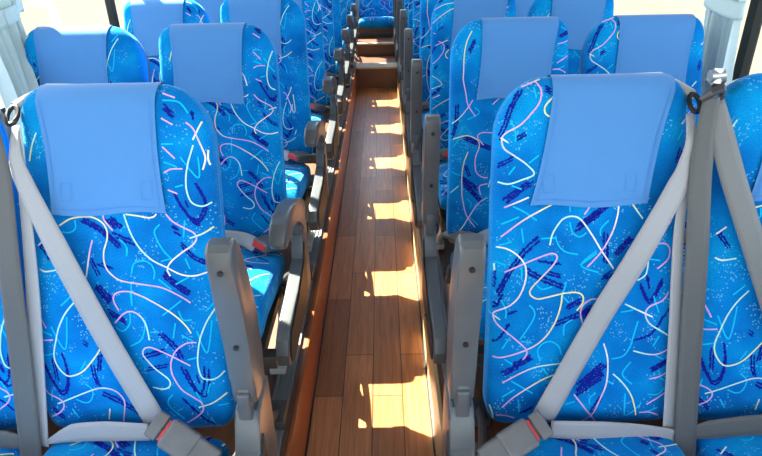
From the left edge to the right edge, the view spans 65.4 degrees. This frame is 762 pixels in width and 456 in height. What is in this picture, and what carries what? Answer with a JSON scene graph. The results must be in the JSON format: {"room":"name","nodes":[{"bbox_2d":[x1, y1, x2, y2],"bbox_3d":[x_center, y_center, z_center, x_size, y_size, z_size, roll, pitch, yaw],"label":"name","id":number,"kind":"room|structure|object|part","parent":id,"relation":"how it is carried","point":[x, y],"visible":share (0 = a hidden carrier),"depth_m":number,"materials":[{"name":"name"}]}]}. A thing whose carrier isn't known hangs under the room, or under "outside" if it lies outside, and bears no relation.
{"room":"vehicle interior","nodes":[
{"label":"vehicle interior","id":0,"kind":"room"},
{"bbox_2d":[5,46,356,455],"bbox_3d":[-0.742,-0.285,3.709,0.964,0.266,9.370,-1,27,0],"label":"platform","id":1,"kind":"object","parent":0,"point":[226,433],"depth_m":1.93,"materials":[{"name":"brown wood"}]},
{"bbox_2d":[0,110,47,455],"bbox_3d":[-0.913,0.308,1.094,0.450,1.032,0.770,-1,27,0],"label":"seat","id":2,"kind":"object","parent":1,"relation":"on","point":[18,405],"visible":0.73,"depth_m":1.18,"materials":[{"name":"blue fabric"}]},
{"bbox_2d":[0,449,19,455],"bbox_3d":[-0.926,0.563,1.055,0.380,0.171,0.470,-1,27,0],"label":"seat cushion","id":3,"kind":"object","parent":2,"relation":"on","point":[3,452],"depth_m":1.21,"materials":[{"name":"blue fabric"}]},
{"bbox_2d":[25,25,150,85],"bbox_3d":[-0.922,-0.043,1.813,0.416,1.011,0.770,-1,27,0],"label":"seat","id":4,"kind":"object","parent":1,"relation":"on","point":[90,54],"visible":0.16,"depth_m":1.85,"materials":[{"name":"blue fabric"}]},
{"bbox_2d":[4,82,288,455],"bbox_3d":[-0.477,0.292,1.136,0.490,1.011,0.887,-2,27,-2],"label":"seat","id":5,"kind":"object","parent":1,"relation":"on","point":[144,331],"visible":1,"depth_m":1.16,"materials":[{"name":"blue fabric"}]},
{"bbox_3d":[-0.512,0.077,1.219,0.396,0.694,0.268,-1,27,0],"label":"backrest","id":6,"kind":"part","parent":5,"relation":"part of","materials":[{"name":"blue fabric"}]},
{"bbox_2d":[43,437,230,455],"bbox_3d":[-0.504,0.555,1.052,0.380,0.171,0.470,-1,27,0],"label":"seat cushion","id":7,"kind":"object","parent":5,"relation":"on","point":[64,446],"depth_m":1.19,"materials":[{"name":"blue fabric"}]},
{"bbox_3d":[-0.428,0.391,1.158,0.046,0.017,0.054,31,69,7],"label":"latch plate","id":8,"kind":"part","parent":5,"relation":"part of","materials":[{"name":"silver metal"}]},
{"bbox_3d":[-0.261,0.170,1.079,0.045,0.370,0.108,-1,35,0],"label":"armrest","id":9,"kind":"part","parent":5,"relation":"part of","materials":[{"name":"grey plastic"}]},
{"bbox_3d":[-0.255,0.536,1.060,0.048,0.276,0.509,-1,27,0],"label":"armrest post","id":10,"kind":"part","parent":5,"relation":"part of","materials":[{"name":"grey plastic"}]},
{"bbox_2d":[123,0,209,81],"bbox_3d":[-0.923,-0.407,2.526,0.416,1.011,0.770,-1,27,0],"label":"seat","id":11,"kind":"object","parent":1,"relation":"on","point":[145,20],"visible":0.2,"depth_m":2.56,"materials":[{"name":"blue fabric"}]},
{"bbox_2d":[193,0,223,22],"bbox_3d":[-0.924,-0.770,3.238,0.416,1.011,0.770,-1,27,0],"label":"seat","id":12,"kind":"object","parent":1,"relation":"on","point":[212,7],"visible":0.03,"depth_m":3.28,"materials":[{"name":"blue fabric"}]},
{"bbox_2d":[159,23,314,373],"bbox_3d":[-0.475,-0.074,1.854,0.479,1.011,0.893,-1,27,0],"label":"seat","id":13,"kind":"object","parent":1,"relation":"on","point":[231,69],"visible":0.54,"depth_m":1.86,"materials":[{"name":"blue fabric"}]},
{"bbox_3d":[-0.513,-0.286,1.933,0.396,0.694,0.267,-1,27,0],"label":"backrest","id":14,"kind":"part","parent":13,"relation":"part of","materials":[{"name":"blue fabric"}]},
{"bbox_2d":[241,248,285,336],"bbox_3d":[-0.505,0.192,1.765,0.380,0.171,0.470,-1,27,0],"label":"seat cushion","id":15,"kind":"object","parent":13,"relation":"on","point":[266,267],"depth_m":1.78,"materials":[{"name":"blue fabric"}]},
{"bbox_3d":[-0.486,0.282,1.827,0.395,0.042,0.420,-1,27,0],"label":"seat frame","id":16,"kind":"part","parent":13,"relation":"part of","materials":[{"name":"grey plastic"}]},
{"bbox_3d":[-0.332,0.398,1.821,0.052,0.195,0.208,-1,27,0],"label":"leg","id":17,"kind":"part","parent":13,"relation":"part of","materials":[{"name":"paint"}]},
{"bbox_3d":[-0.332,0.321,1.976,0.052,0.192,0.118,-1,27,0],"label":"leg","id":18,"kind":"part","parent":13,"relation":"part of","materials":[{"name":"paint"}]},
{"bbox_3d":[-0.267,-0.022,1.712,0.046,0.104,0.396,-1,13,0],"label":"armrest","id":19,"kind":"part","parent":13,"relation":"part of","materials":[{"name":"grey plastic"}]},
{"bbox_3d":[-0.262,0.187,1.780,0.036,0.246,0.509,-1,27,0],"label":"armrest post","id":20,"kind":"part","parent":13,"relation":"part of","materials":[{"name":"grey plastic"}]},
{"bbox_2d":[220,0,329,251],"bbox_3d":[-0.476,-0.437,2.567,0.479,1.011,0.893,-1,27,0],"label":"seat","id":21,"kind":"object","parent":1,"relation":"on","point":[283,22],"visible":0.43,"depth_m":2.57,"materials":[{"name":"blue fabric"}]},
{"bbox_3d":[-0.514,-0.649,2.645,0.396,0.694,0.268,-1,27,0],"label":"backrest","id":22,"kind":"part","parent":21,"relation":"part of","materials":[{"name":"blue fabric"}]},
{"bbox_2d":[285,161,310,197],"bbox_3d":[-0.506,-0.171,2.478,0.380,0.171,0.470,-1,27,0],"label":"seat cushion","id":23,"kind":"object","parent":21,"relation":"on","point":[298,175],"depth_m":2.45,"materials":[{"name":"blue fabric"}]},
{"bbox_3d":[-0.487,-0.082,2.540,0.395,0.042,0.420,-1,27,0],"label":"seat frame","id":24,"kind":"part","parent":21,"relation":"part of","materials":[{"name":"grey plastic"}]},
{"bbox_3d":[-0.333,-0.043,2.688,0.052,0.192,0.118,-1,27,0],"label":"leg","id":25,"kind":"part","parent":21,"relation":"part of","materials":[{"name":"paint"}]},
{"bbox_3d":[-0.333,0.035,2.534,0.052,0.195,0.208,-1,27,0],"label":"leg","id":26,"kind":"part","parent":21,"relation":"part of","materials":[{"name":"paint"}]},
{"bbox_3d":[-0.267,-0.386,2.425,0.046,0.104,0.396,-1,13,0],"label":"armrest","id":27,"kind":"part","parent":21,"relation":"part of","materials":[{"name":"grey plastic"}]},
{"bbox_3d":[-0.263,-0.176,2.493,0.036,0.246,0.509,-1,27,0],"label":"armrest post","id":28,"kind":"part","parent":21,"relation":"part of","materials":[{"name":"grey plastic"}]},
{"bbox_2d":[272,47,356,455],"bbox_3d":[-0.305,-0.207,3.233,0.054,0.011,8.450,-1,27,0],"label":"trim","id":29,"kind":"structure","parent":1,"relation":"on","point":[283,388],"depth_m":2.00,"materials":[{"name":"brown wood"}]},
{"bbox_2d":[293,0,338,163],"bbox_3d":[-0.477,-0.800,3.280,0.479,1.011,0.893,-1,27,0],"label":"seat","id":30,"kind":"object","parent":1,"relation":"on","point":[320,85],"visible":0.27,"depth_m":3.30,"materials":[{"name":"blue fabric"}]},
{"bbox_3d":[-0.515,-1.012,3.358,0.396,0.694,0.268,-1,27,0],"label":"backrest","id":31,"kind":"part","parent":30,"relation":"part of","materials":[{"name":"blue fabric"}]},
{"bbox_3d":[-0.488,-0.445,3.253,0.395,0.042,0.420,-1,27,0],"label":"seat frame","id":32,"kind":"part","parent":30,"relation":"part of","materials":[{"name":"grey plastic"}]},
{"bbox_2d":[311,112,325,124],"bbox_3d":[-0.507,-0.534,3.191,0.380,0.171,0.470,-1,27,0],"label":"seat cushion","id":33,"kind":"object","parent":30,"relation":"on","point":[314,115],"depth_m":3.27,"materials":[{"name":"blue fabric"}]},
{"bbox_3d":[-0.268,-0.749,3.137,0.046,0.104,0.396,-1,13,0],"label":"armrest","id":34,"kind":"part","parent":30,"relation":"part of","materials":[{"name":"grey plastic"}]},
{"bbox_3d":[-0.264,-0.540,3.206,0.036,0.246,0.509,-1,27,0],"label":"armrest post","id":35,"kind":"part","parent":30,"relation":"part of","materials":[{"name":"grey plastic"}]},
{"bbox_2d":[286,66,357,455],"bbox_3d":[-0.253,0.139,2.852,0.012,0.270,7.456,-1,27,0],"label":"trim","id":36,"kind":"structure","parent":1,"relation":"attached to","point":[297,441],"depth_m":2.34,"materials":[{"name":"red wood"}]},
{"bbox_2d":[321,0,345,123],"bbox_3d":[-0.478,-1.163,3.992,0.479,1.011,0.893,-1,27,0],"label":"seat","id":37,"kind":"object","parent":1,"relation":"on","point":[332,54],"visible":0.12,"depth_m":4.02,"materials":[{"name":"blue fabric"}]},
{"bbox_3d":[-0.489,-0.808,3.966,0.395,0.042,0.420,-1,27,0],"label":"seat frame","id":38,"kind":"part","parent":37,"relation":"part of","materials":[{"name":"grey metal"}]},
{"bbox_3d":[-0.516,-1.376,4.071,0.396,0.694,0.267,-1,27,0],"label":"backrest","id":39,"kind":"part","parent":37,"relation":"part of","materials":[{"name":"blue fabric"}]},
{"bbox_3d":[-0.269,-1.112,3.850,0.046,0.104,0.396,-1,13,0],"label":"armrest","id":40,"kind":"part","parent":37,"relation":"part of","materials":[{"name":"grey plastic"}]},
{"bbox_3d":[-0.265,-0.903,3.918,0.036,0.246,0.509,-1,27,0],"label":"armrest post","id":41,"kind":"part","parent":37,"relation":"part of","materials":[{"name":"grey plastic"}]},
{"bbox_2d":[333,0,350,90],"bbox_3d":[-0.479,-1.526,4.705,0.479,1.011,0.893,-1,27,0],"label":"seat","id":42,"kind":"object","parent":1,"relation":"on","point":[340,34],"visible":0.1,"depth_m":4.73,"materials":[{"name":"blue fabric"}]},
{"bbox_3d":[-0.517,-1.739,4.783,0.396,0.694,0.268,-1,27,0],"label":"backrest","id":43,"kind":"part","parent":42,"relation":"part of","materials":[{"name":"blue fabric"}]},
{"bbox_3d":[-0.270,-1.475,4.563,0.046,0.104,0.396,-1,13,0],"label":"armrest","id":44,"kind":"part","parent":42,"relation":"part of","materials":[{"name":"grey plastic"}]},
{"bbox_3d":[-0.266,-1.266,4.631,0.036,0.246,0.509,-1,27,0],"label":"armrest post","id":45,"kind":"part","parent":42,"relation":"part of","materials":[{"name":"grey plastic"}]},
{"bbox_2d":[340,0,354,67],"bbox_3d":[-0.480,-1.889,5.418,0.479,1.011,0.893,-1,27,0],"label":"seat","id":46,"kind":"object","parent":1,"relation":"on","point":[348,19],"visible":0.11,"depth_m":5.42,"materials":[{"name":"blue fabric"}]},
{"bbox_3d":[-0.518,-2.102,5.496,0.396,0.694,0.268,-1,27,0],"label":"backrest","id":47,"kind":"part","parent":46,"relation":"part of","materials":[{"name":"blue fabric"}]},
{"bbox_3d":[-0.271,-1.838,5.276,0.046,0.104,0.396,-1,13,0],"label":"armrest","id":48,"kind":"part","parent":46,"relation":"part of","materials":[{"name":"grey plastic"}]},
{"bbox_3d":[-0.267,-1.629,5.344,0.036,0.246,0.509,-1,27,0],"label":"armrest post","id":49,"kind":"part","parent":46,"relation":"part of","materials":[{"name":"grey plastic"}]},
{"bbox_2d":[346,0,357,52],"bbox_3d":[-0.481,-2.253,6.131,0.479,1.011,0.893,-1,27,0],"label":"seat","id":50,"kind":"object","parent":1,"relation":"on","point":[353,9],"visible":0.09,"depth_m":6.11,"materials":[{"name":"grey plastic"}]},
{"bbox_3d":[-0.519,-2.465,6.210,0.396,0.694,0.267,-1,27,0],"label":"backrest","id":51,"kind":"part","parent":50,"relation":"part of","materials":[{"name":"blue fabric"}]},
{"bbox_3d":[-0.272,-2.202,5.989,0.046,0.104,0.396,-1,13,0],"label":"armrest","id":52,"kind":"part","parent":50,"relation":"part of","materials":[{"name":"grey plastic"}]},
{"bbox_3d":[-0.268,-1.992,6.057,0.036,0.246,0.509,-1,27,0],"label":"armrest post","id":53,"kind":"part","parent":50,"relation":"part of","materials":[{"name":"grey plastic"}]},
{"bbox_2d":[350,0,357,25],"bbox_3d":[-0.499,-2.751,7.110,0.416,1.011,0.770,-1,27,0],"label":"seat","id":54,"kind":"object","parent":1,"relation":"on","point":[351,1],"visible":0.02,"depth_m":7.23,"materials":[{"name":"blue fabric"}]},
{"bbox_2d":[355,0,359,31],"bbox_3d":[-0.059,-3.389,7.420,2.500,2.400,0.060,-1,27,0],"label":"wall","id":55,"kind":"structure","parent":0,"point":[357,1],"depth_m":7.70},
{"bbox_2d":[307,88,433,455],"bbox_3d":[-0.035,0.238,2.902,0.418,0.040,7.456,-1,27,0],"label":"floor","id":56,"kind":"structure","parent":0,"point":[371,395],"depth_m":2.57,"materials":[{"name":"brown wood"}]},
{"bbox_2d":[356,55,396,87],"bbox_3d":[-0.037,-1.679,6.424,0.449,0.257,0.628,-1,27,0],"label":"step","id":57,"kind":"structure","parent":56,"relation":"on","point":[372,71],"depth_m":6.17,"materials":[{"name":"brown wood"}]},
{"bbox_2d":[357,36,394,55],"bbox_3d":[-0.039,-1.992,6.890,0.449,0.392,0.534,-1,27,0],"label":"step","id":58,"kind":"structure","parent":0,"point":[382,45],"depth_m":6.62,"materials":[{"name":"brown wood"}]},
{"bbox_2d":[410,128,708,441],"bbox_3d":[0.669,-0.309,3.698,0.974,0.266,9.370,-1,27,0],"label":"platform","id":59,"kind":"object","parent":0,"point":[495,427],"depth_m":1.83,"materials":[{"name":"brown wood"}]},
{"bbox_2d":[393,0,403,45],"bbox_3d":[0.369,-2.269,6.127,0.509,1.011,0.884,-1,27,0],"label":"seat","id":60,"kind":"object","parent":59,"relation":"on","point":[393,0],"visible":0.02,"depth_m":6.11,"materials":[{"name":"grey plastic"}]},
{"bbox_2d":[394,0,407,61],"bbox_3d":[0.370,-1.905,5.415,0.509,1.011,0.884,-1,27,0],"label":"seat","id":61,"kind":"object","parent":59,"relation":"on","point":[395,1],"visible":0.03,"depth_m":5.40,"materials":[{"name":"grey plastic"}]},
{"bbox_3d":[0.146,-1.990,5.367,0.045,0.370,0.108,-1,35,0],"label":"armrest","id":62,"kind":"part","parent":61,"relation":"part of","materials":[{"name":"grey plastic"}]},
{"bbox_3d":[0.152,-1.636,5.341,0.036,0.246,0.509,-1,27,0],"label":"armrest post","id":63,"kind":"part","parent":61,"relation":"part of","materials":[{"name":"grey plastic"}]},
{"bbox_3d":[0.408,-2.118,5.489,0.396,0.694,0.268,-1,27,0],"label":"backrest","id":64,"kind":"part","parent":61,"relation":"part of","materials":[{"name":"blue fabric"}]},
{"bbox_2d":[397,0,412,83],"bbox_3d":[0.371,-1.542,4.702,0.509,1.011,0.884,-1,27,0],"label":"seat","id":65,"kind":"object","parent":59,"relation":"on","point":[399,2],"visible":0.07,"depth_m":4.68,"materials":[{"name":"grey plastic"}]},
{"bbox_3d":[0.153,-1.273,4.628,0.036,0.246,0.509,-1,27,0],"label":"armrest post","id":66,"kind":"part","parent":65,"relation":"part of","materials":[{"name":"grey plastic"}]},
{"bbox_3d":[0.147,-1.626,4.654,0.045,0.370,0.108,-1,35,0],"label":"armrest","id":67,"kind":"part","parent":65,"relation":"part of","materials":[{"name":"grey plastic"}]},
{"bbox_3d":[0.409,-1.754,4.777,0.396,0.694,0.268,-1,27,0],"label":"backrest","id":68,"kind":"part","parent":65,"relation":"part of","materials":[{"name":"blue fabric"}]},
{"bbox_2d":[400,0,424,113],"bbox_3d":[0.372,-1.179,3.989,0.509,1.011,0.884,-1,27,0],"label":"seat","id":69,"kind":"object","parent":59,"relation":"on","point":[416,3],"visible":0.14,"depth_m":4.00,"materials":[{"name":"grey plastic"}]},
{"bbox_3d":[0.154,-0.910,3.915,0.036,0.246,0.509,-1,27,0],"label":"armrest post","id":70,"kind":"part","parent":69,"relation":"part of","materials":[{"name":"grey plastic"}]},
{"bbox_3d":[0.148,-1.263,3.941,0.045,0.370,0.108,-1,35,0],"label":"armrest","id":71,"kind":"part","parent":69,"relation":"part of","materials":[{"name":"grey plastic"}]},
{"bbox_3d":[0.409,-1.391,4.064,0.396,0.694,0.268,-1,27,0],"label":"backrest","id":72,"kind":"part","parent":69,"relation":"part of","materials":[{"name":"blue fabric"}]},
{"bbox_2d":[397,77,442,455],"bbox_3d":[0.178,0.132,2.848,0.012,0.270,7.456,-1,27,0],"label":"trim","id":73,"kind":"structure","parent":59,"relation":"attached to","point":[432,372],"depth_m":2.28,"materials":[{"name":"brown wood"}]},
{"bbox_2d":[404,0,438,170],"bbox_3d":[0.373,-0.816,3.276,0.509,1.011,0.884,-1,27,0],"label":"seat","id":74,"kind":"object","parent":59,"relation":"on","point":[427,7],"visible":0.14,"depth_m":3.29,"materials":[{"name":"blue fabric"}]},
{"bbox_3d":[0.155,-0.547,3.203,0.036,0.246,0.509,-1,27,0],"label":"armrest post","id":75,"kind":"part","parent":74,"relation":"part of","materials":[{"name":"grey plastic"}]},
{"bbox_3d":[0.149,-0.900,3.228,0.045,0.370,0.108,-1,35,0],"label":"armrest","id":76,"kind":"part","parent":74,"relation":"part of","materials":[{"name":"grey plastic"}]},
{"bbox_2d":[422,110,429,128],"bbox_3d":[0.416,-0.550,3.184,0.380,0.171,0.470,-1,27,0],"label":"seat cushion","id":77,"kind":"object","parent":74,"relation":"on","point":[426,111],"depth_m":3.27,"materials":[{"name":"blue fabric"}]},
{"bbox_3d":[0.410,-1.028,3.351,0.396,0.694,0.268,-1,27,0],"label":"backrest","id":78,"kind":"part","parent":74,"relation":"part of","materials":[{"name":"blue fabric"}]},
{"bbox_2d":[421,163,447,375],"bbox_3d":[0.224,-0.216,3.229,0.054,0.011,8.450,-1,27,0],"label":"trim","id":79,"kind":"structure","parent":59,"relation":"on","point":[441,279],"depth_m":2.32,"materials":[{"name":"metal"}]},
{"bbox_2d":[410,0,515,249],"bbox_3d":[0.374,-0.453,2.563,0.509,1.011,0.884,-1,27,0],"label":"seat","id":80,"kind":"object","parent":59,"relation":"on","point":[449,17],"visible":0.31,"depth_m":2.55,"materials":[{"name":"blue fabric"}]},
{"bbox_3d":[0.156,-0.184,2.490,0.036,0.246,0.509,-1,27,0],"label":"armrest post","id":81,"kind":"part","parent":80,"relation":"part of","materials":[{"name":"grey plastic"}]},
{"bbox_3d":[0.150,-0.537,2.515,0.045,0.370,0.108,-1,35,0],"label":"armrest","id":82,"kind":"part","parent":80,"relation":"part of","materials":[{"name":"grey plastic"}]},
{"bbox_3d":[0.251,0.025,2.530,0.052,0.195,0.208,-1,27,0],"label":"leg","id":83,"kind":"part","parent":80,"relation":"part of","materials":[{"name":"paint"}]},
{"bbox_3d":[0.437,-0.097,2.534,0.395,0.042,0.420,-1,27,0],"label":"seat frame","id":84,"kind":"part","parent":80,"relation":"part of","materials":[{"name":"grey metal"}]},
{"bbox_2d":[438,159,447,209],"bbox_3d":[0.417,-0.187,2.471,0.380,0.171,0.470,-1,27,0],"label":"seat cushion","id":85,"kind":"object","parent":80,"relation":"on","point":[443,165],"depth_m":2.33,"materials":[{"name":"blue fabric"}]},
{"bbox_3d":[0.411,-0.665,2.638,0.396,0.694,0.268,-1,27,0],"label":"backrest","id":86,"kind":"part","parent":80,"relation":"part of","materials":[{"name":"blue fabric"}]},
{"bbox_2d":[421,17,568,365],"bbox_3d":[0.375,-0.089,1.851,0.509,1.011,0.884,-1,27,0],"label":"seat","id":87,"kind":"object","parent":59,"relation":"on","point":[490,58],"visible":0.48,"depth_m":1.85,"materials":[{"name":"blue fabric"}]},
{"bbox_3d":[0.151,-0.174,1.802,0.045,0.370,0.108,-1,35,0],"label":"armrest","id":88,"kind":"part","parent":87,"relation":"part of","materials":[{"name":"grey plastic"}]},
{"bbox_3d":[0.157,0.180,1.777,0.036,0.246,0.509,-1,27,0],"label":"armrest post","id":89,"kind":"part","parent":87,"relation":"part of","materials":[{"name":"grey plastic"}]},
{"bbox_2d":[450,244,487,339],"bbox_3d":[0.418,0.176,1.758,0.380,0.171,0.470,-1,27,0],"label":"seat cushion","id":90,"kind":"object","parent":87,"relation":"on","point":[483,313],"depth_m":1.57,"materials":[{"name":"grey plastic"}]},
{"bbox_3d":[0.438,0.266,1.821,0.395,0.042,0.420,-1,27,0],"label":"seat frame","id":91,"kind":"part","parent":87,"relation":"part of","materials":[{"name":"grey metal"}]},
{"bbox_3d":[0.412,-0.302,1.925,0.396,0.694,0.268,-1,27,0],"label":"backrest","id":92,"kind":"part","parent":87,"relation":"part of","materials":[{"name":"blue fabric"}]},
{"bbox_2d":[515,0,533,16],"bbox_3d":[0.833,-0.800,3.226,0.432,1.011,0.770,-1,27,0],"label":"seat","id":93,"kind":"object","parent":59,"relation":"on","point":[522,6],"visible":0.02,"depth_m":3.27,"materials":[{"name":"blue fabric"}]},
{"bbox_2d":[527,0,613,73],"bbox_3d":[0.834,-0.436,2.513,0.432,1.011,0.770,-1,27,0],"label":"seat","id":94,"kind":"object","parent":59,"relation":"on","point":[580,17],"visible":0.12,"depth_m":2.55,"materials":[{"name":"blue fabric"}]},
{"bbox_2d":[441,72,701,455],"bbox_3d":[0.376,0.274,1.138,0.509,1.011,0.884,-1,27,0],"label":"seat","id":95,"kind":"object","parent":59,"relation":"on","point":[589,173],"visible":1,"depth_m":1.16,"materials":[{"name":"blue fabric"}]},
{"bbox_3d":[0.157,0.529,1.057,0.048,0.276,0.509,-1,27,0],"label":"armrest post","id":96,"kind":"part","parent":95,"relation":"part of","materials":[{"name":"grey plastic"}]},
{"bbox_3d":[0.151,0.163,1.076,0.045,0.370,0.108,-1,35,0],"label":"armrest","id":97,"kind":"part","parent":95,"relation":"part of","materials":[{"name":"grey plastic"}]},
{"bbox_3d":[0.303,0.391,1.158,0.046,0.017,0.054,-30,68,-6],"label":"latch plate","id":98,"kind":"part","parent":95,"relation":"part of","materials":[{"name":"grey metal"}]},
{"bbox_2d":[525,436,684,455],"bbox_3d":[0.419,0.540,1.045,0.380,0.171,0.470,-1,27,0],"label":"seat cushion","id":99,"kind":"object","parent":95,"relation":"on","point":[534,445],"depth_m":1.17,"materials":[{"name":"blue fabric"}]},
{"bbox_2d":[580,14,703,295],"bbox_3d":[0.835,-0.073,1.800,0.432,1.011,0.770,-1,27,0],"label":"seat","id":100,"kind":"object","parent":59,"relation":"on","point":[671,44],"visible":0.23,"depth_m":1.84,"materials":[{"name":"blue fabric"}]},
{"bbox_2d":[682,243,685,295],"bbox_3d":[0.840,0.169,1.755,0.380,0.171,0.470,-1,27,0],"label":"seat cushion","id":101,"kind":"object","parent":100,"relation":"on","point":[684,243],"depth_m":1.75,"materials":[{"name":"blue fabric"}]},
{"bbox_2d":[674,68,761,455],"bbox_3d":[0.824,0.281,1.079,0.462,1.034,0.783,-2,27,-2],"label":"seat","id":102,"kind":"object","parent":59,"relation":"on","point":[719,380],"visible":0.98,"depth_m":1.16,"materials":[{"name":"blue fabric"}]},
{"bbox_2d":[695,435,761,455],"bbox_3d":[0.841,0.532,1.042,0.380,0.171,0.470,-1,27,0],"label":"seat cushion","id":103,"kind":"object","parent":102,"relation":"on","point":[705,445],"depth_m":1.18,"materials":[{"name":"blue fabric"}]},
{"bbox_3d":[0.835,0.054,1.210,0.396,0.694,0.268,-1,27,0],"label":"backrest","id":104,"kind":"part","parent":102,"relation":"part of","materials":[{"name":"blue fabric"}]},
{"bbox_3d":[-1.273,-1.227,3.228,0.060,2.400,9.370,-1,27,0],"label":"wall","id":105,"kind":"structure","parent":0,"visible":0},
{"bbox_2d":[0,0,38,161],"bbox_3d":[-1.153,-0.811,1.691,0.174,1.131,0.626,-14,30,-24],"label":"window curtain","id":106,"kind":"object","parent":105,"relation":"hanging from","point":[17,76],"visible":0.6,"depth_m":1.83,"materials":[{"name":"white fabric"}]},
{"bbox_2d":[0,0,119,113],"bbox_3d":[-1.280,-1.552,3.062,0.084,1.130,9.370,-1,27,0],"label":"trim","id":107,"kind":"structure","parent":105,"relation":"attached to","point":[110,4],"depth_m":2.79,"materials":[{"name":"grey plastic"}]},
{"bbox_3d":[1.166,-1.269,3.210,0.060,2.400,9.370,-1,27,0],"label":"wall","id":108,"kind":"structure","parent":0,"visible":0},
{"bbox_2d":[701,0,746,95],"bbox_3d":[1.090,-0.873,1.854,0.066,1.250,0.391,0,27,3],"label":"window curtain","id":109,"kind":"object","parent":108,"relation":"hanging from","point":[723,18],"visible":0.48,"depth_m":1.88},
{"bbox_2d":[732,0,761,80],"bbox_3d":[1.160,-1.594,3.045,0.084,1.130,9.370,-1,27,0],"label":"trim","id":110,"kind":"structure","parent":108,"relation":"attached to","point":[753,23],"depth_m":1.87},
{"bbox_3d":[-0.040,-2.309,7.474,0.449,0.427,0.844,-1,27,0],"label":"step","id":111,"kind":"structure","parent":0,"visible":0},
{"bbox_2d":[359,0,392,36],"bbox_3d":[-0.042,-2.767,7.058,0.464,0.831,0.770,-1,27,0],"label":"seat","id":112,"kind":"object","parent":111,"relation":"on","point":[376,16],"visible":0.92,"depth_m":6.93,"materials":[{"name":"blue fabric"}]},
{"bbox_2d":[359,16,392,28],"bbox_3d":[-0.046,-2.444,7.054,0.426,0.171,0.470,-1,27,0],"label":"seat cushion","id":113,"kind":"object","parent":112,"relation":"on","point":[365,22],"depth_m":6.85,"materials":[{"name":"blue fabric"}]},
{"bbox_3d":[-0.054,-2.922,7.221,0.443,0.694,0.268,-1,27,0],"label":"backrest","id":114,"kind":"part","parent":112,"relation":"part of","materials":[{"name":"blue fabric"}]},
{"bbox_3d":[-0.024,-2.354,7.117,0.442,0.042,0.420,-1,27,0],"label":"seat frame","id":115,"kind":"part","parent":112,"relation":"part of","materials":[{"name":"grey plastic"}]},
{"label":"outside","id":116,"kind":"structure","parent":0,"visible":0},
{"bbox_2d":[0,0,761,97],"bbox_3d":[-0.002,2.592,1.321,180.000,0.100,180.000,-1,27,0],"label":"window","id":117,"kind":"structure","parent":116,"point":[37,13],"depth_m":22.35,"materials":[{"name":"glass"}]}
]}

